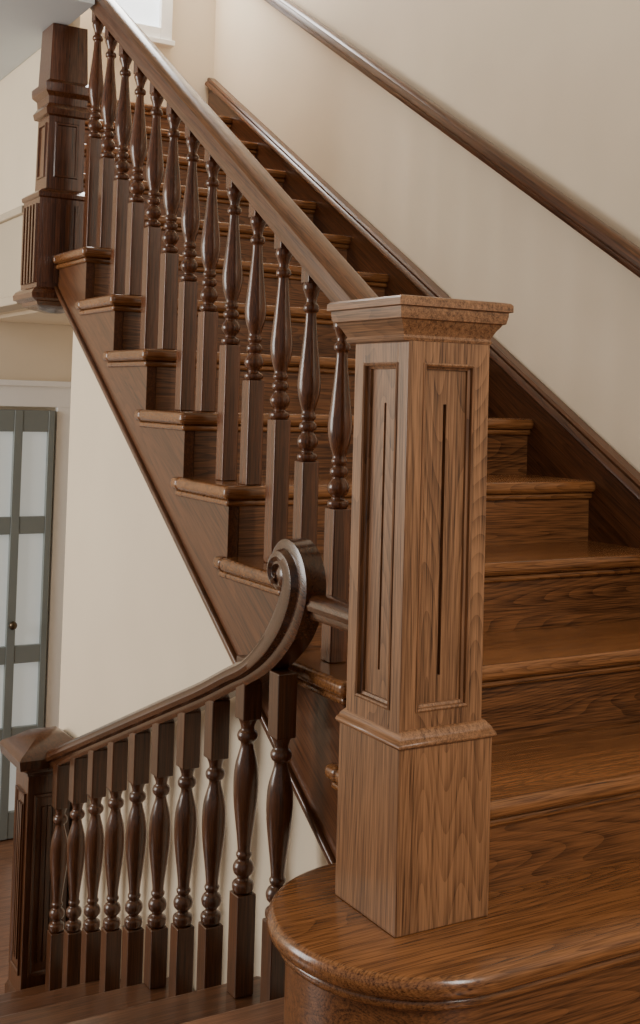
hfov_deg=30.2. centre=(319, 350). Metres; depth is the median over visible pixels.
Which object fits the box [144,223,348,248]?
cove
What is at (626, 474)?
cap
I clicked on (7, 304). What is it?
trim
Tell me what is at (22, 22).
ceiling
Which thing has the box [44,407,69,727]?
door frame
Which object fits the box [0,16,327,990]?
wall
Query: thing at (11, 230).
fascia board
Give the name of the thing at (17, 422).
door
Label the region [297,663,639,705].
cove
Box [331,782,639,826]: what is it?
cove
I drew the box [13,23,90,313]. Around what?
newel post
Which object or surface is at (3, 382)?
casing head edge
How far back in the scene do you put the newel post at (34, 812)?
3.76 m
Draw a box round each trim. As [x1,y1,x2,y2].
[0,205,24,312]
[0,385,70,407]
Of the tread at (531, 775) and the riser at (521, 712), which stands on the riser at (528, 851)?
the tread at (531, 775)
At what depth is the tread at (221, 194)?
4.78 m
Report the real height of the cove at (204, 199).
0.018 m
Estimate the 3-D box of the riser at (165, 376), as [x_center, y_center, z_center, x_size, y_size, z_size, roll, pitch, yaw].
[0.024,0.131,3.735,1.167,0.155,0.022,3,-3,-30]
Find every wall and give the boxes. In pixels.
[0,0,215,410]
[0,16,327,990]
[213,0,639,472]
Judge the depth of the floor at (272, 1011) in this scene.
2.15 m
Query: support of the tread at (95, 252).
on the riser at (297, 298)
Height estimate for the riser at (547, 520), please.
0.155 m
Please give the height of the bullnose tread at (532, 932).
0.040 m
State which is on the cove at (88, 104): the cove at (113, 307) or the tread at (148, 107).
the tread at (148, 107)
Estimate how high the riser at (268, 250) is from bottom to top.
0.155 m
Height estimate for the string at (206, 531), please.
1.550 m
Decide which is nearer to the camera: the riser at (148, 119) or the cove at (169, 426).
the cove at (169, 426)
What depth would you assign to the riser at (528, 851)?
2.33 m
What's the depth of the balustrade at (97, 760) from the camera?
2.86 m
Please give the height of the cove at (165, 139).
0.018 m
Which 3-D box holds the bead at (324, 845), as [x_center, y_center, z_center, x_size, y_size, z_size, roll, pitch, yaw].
[-0.433,0.425,3.291,0.040,1.368,2.050,3,-3,-30]
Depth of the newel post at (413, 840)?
2.12 m
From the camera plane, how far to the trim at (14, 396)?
5.51 m
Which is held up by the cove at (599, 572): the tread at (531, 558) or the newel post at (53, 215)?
the tread at (531, 558)
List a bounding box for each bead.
[54,286,335,863]
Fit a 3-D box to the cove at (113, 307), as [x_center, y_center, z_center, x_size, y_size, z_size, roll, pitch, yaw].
[-0.198,-0.100,4.100,1.208,0.018,0.327,3,-3,-30]
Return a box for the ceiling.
[0,0,94,80]
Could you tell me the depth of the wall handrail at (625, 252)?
3.99 m
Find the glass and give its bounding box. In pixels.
[116,0,159,26]
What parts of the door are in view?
knob, glass panes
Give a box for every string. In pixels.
[58,263,345,858]
[208,89,639,548]
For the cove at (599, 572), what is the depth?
3.01 m
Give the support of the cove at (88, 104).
attached to the riser at (148, 119)
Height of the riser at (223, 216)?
0.155 m
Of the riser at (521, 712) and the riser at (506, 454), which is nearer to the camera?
the riser at (521, 712)
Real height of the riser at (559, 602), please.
0.155 m
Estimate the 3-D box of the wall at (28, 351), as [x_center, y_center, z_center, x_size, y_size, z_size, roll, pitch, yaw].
[-2.817,-0.685,4.762,5.150,5.760,0.100,3,-3,-30]
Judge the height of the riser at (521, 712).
0.155 m
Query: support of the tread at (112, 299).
on the cove at (113, 307)
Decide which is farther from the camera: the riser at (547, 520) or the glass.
the glass
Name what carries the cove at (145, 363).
attached to the riser at (165, 376)
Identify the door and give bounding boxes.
[0,409,54,839]
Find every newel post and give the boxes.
[0,726,73,993]
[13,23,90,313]
[327,294,513,937]
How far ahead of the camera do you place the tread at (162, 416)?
3.31 m
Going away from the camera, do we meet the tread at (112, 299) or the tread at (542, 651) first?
the tread at (542, 651)
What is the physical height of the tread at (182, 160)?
0.034 m
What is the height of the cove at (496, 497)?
0.018 m
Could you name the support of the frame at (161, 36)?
attached to the wall at (28, 351)
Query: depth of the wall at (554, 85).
4.00 m
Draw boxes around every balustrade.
[45,538,348,1002]
[83,0,377,663]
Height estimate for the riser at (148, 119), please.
0.155 m
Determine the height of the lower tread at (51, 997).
0.034 m
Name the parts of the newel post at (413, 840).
moulding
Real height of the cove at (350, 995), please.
0.022 m
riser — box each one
[83,187,312,226]
[84,130,254,159]
[84,157,282,190]
[87,106,229,131]
[93,263,384,308]
[122,312,355,358]
[155,367,354,413]
[161,230,346,265]
[193,431,527,477]
[237,498,588,556]
[284,960,639,1023]
[305,573,639,650]
[481,670,639,744]
[488,798,639,891]
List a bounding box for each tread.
[0,977,193,1023]
[0,979,120,1016]
[0,984,44,1001]
[52,246,388,282]
[63,976,260,1023]
[75,294,330,319]
[83,173,316,209]
[84,143,285,178]
[85,119,257,149]
[88,99,231,123]
[102,348,354,368]
[134,409,532,429]
[144,215,350,244]
[170,474,595,499]
[213,541,639,587]
[266,857,639,1000]
[288,619,639,697]
[325,723,639,819]
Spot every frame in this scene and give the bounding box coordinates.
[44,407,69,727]
[102,0,174,48]
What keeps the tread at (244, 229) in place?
on the cove at (224, 234)
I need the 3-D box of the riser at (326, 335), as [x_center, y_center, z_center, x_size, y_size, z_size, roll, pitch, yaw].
[-0.113,-0.038,3.987,1.167,0.155,0.022,3,-3,-30]
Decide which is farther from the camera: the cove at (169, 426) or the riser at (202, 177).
the riser at (202, 177)
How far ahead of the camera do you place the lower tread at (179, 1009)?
2.52 m
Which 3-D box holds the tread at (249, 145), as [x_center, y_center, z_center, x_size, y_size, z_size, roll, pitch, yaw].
[-0.816,-0.967,5.375,1.078,0.034,0.313,3,-3,-30]
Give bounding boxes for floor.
[0,838,12,993]
[182,997,283,1023]
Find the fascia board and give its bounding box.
[0,215,22,297]
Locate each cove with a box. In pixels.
[56,257,386,287]
[79,305,332,324]
[83,182,314,213]
[84,152,283,182]
[85,126,255,153]
[87,102,230,127]
[107,360,354,374]
[138,421,529,434]
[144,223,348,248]
[175,490,591,506]
[218,567,639,595]
[280,952,639,1010]
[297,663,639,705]
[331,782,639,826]
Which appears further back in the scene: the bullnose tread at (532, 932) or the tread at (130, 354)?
the tread at (130, 354)
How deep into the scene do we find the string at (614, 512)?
3.75 m
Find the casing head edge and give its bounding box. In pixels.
[0,379,70,387]
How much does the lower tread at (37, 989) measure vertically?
0.034 m
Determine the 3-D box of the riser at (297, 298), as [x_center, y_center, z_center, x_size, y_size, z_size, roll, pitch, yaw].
[-0.250,-0.206,4.239,1.167,0.155,0.022,3,-3,-30]
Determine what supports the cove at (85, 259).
attached to the riser at (297, 298)
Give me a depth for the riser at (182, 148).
5.30 m
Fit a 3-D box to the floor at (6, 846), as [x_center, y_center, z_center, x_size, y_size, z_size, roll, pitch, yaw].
[-2.446,2.155,3.866,5.150,0.035,1.700,3,-3,-30]
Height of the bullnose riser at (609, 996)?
0.140 m
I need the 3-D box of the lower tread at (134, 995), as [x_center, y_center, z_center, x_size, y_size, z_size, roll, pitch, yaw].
[-0.841,1.589,2.545,1.353,0.034,0.420,3,-3,-30]
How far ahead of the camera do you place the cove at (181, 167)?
5.05 m
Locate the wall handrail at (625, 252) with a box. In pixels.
[264,0,639,277]
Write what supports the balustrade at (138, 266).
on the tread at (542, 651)
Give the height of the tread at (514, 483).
0.034 m

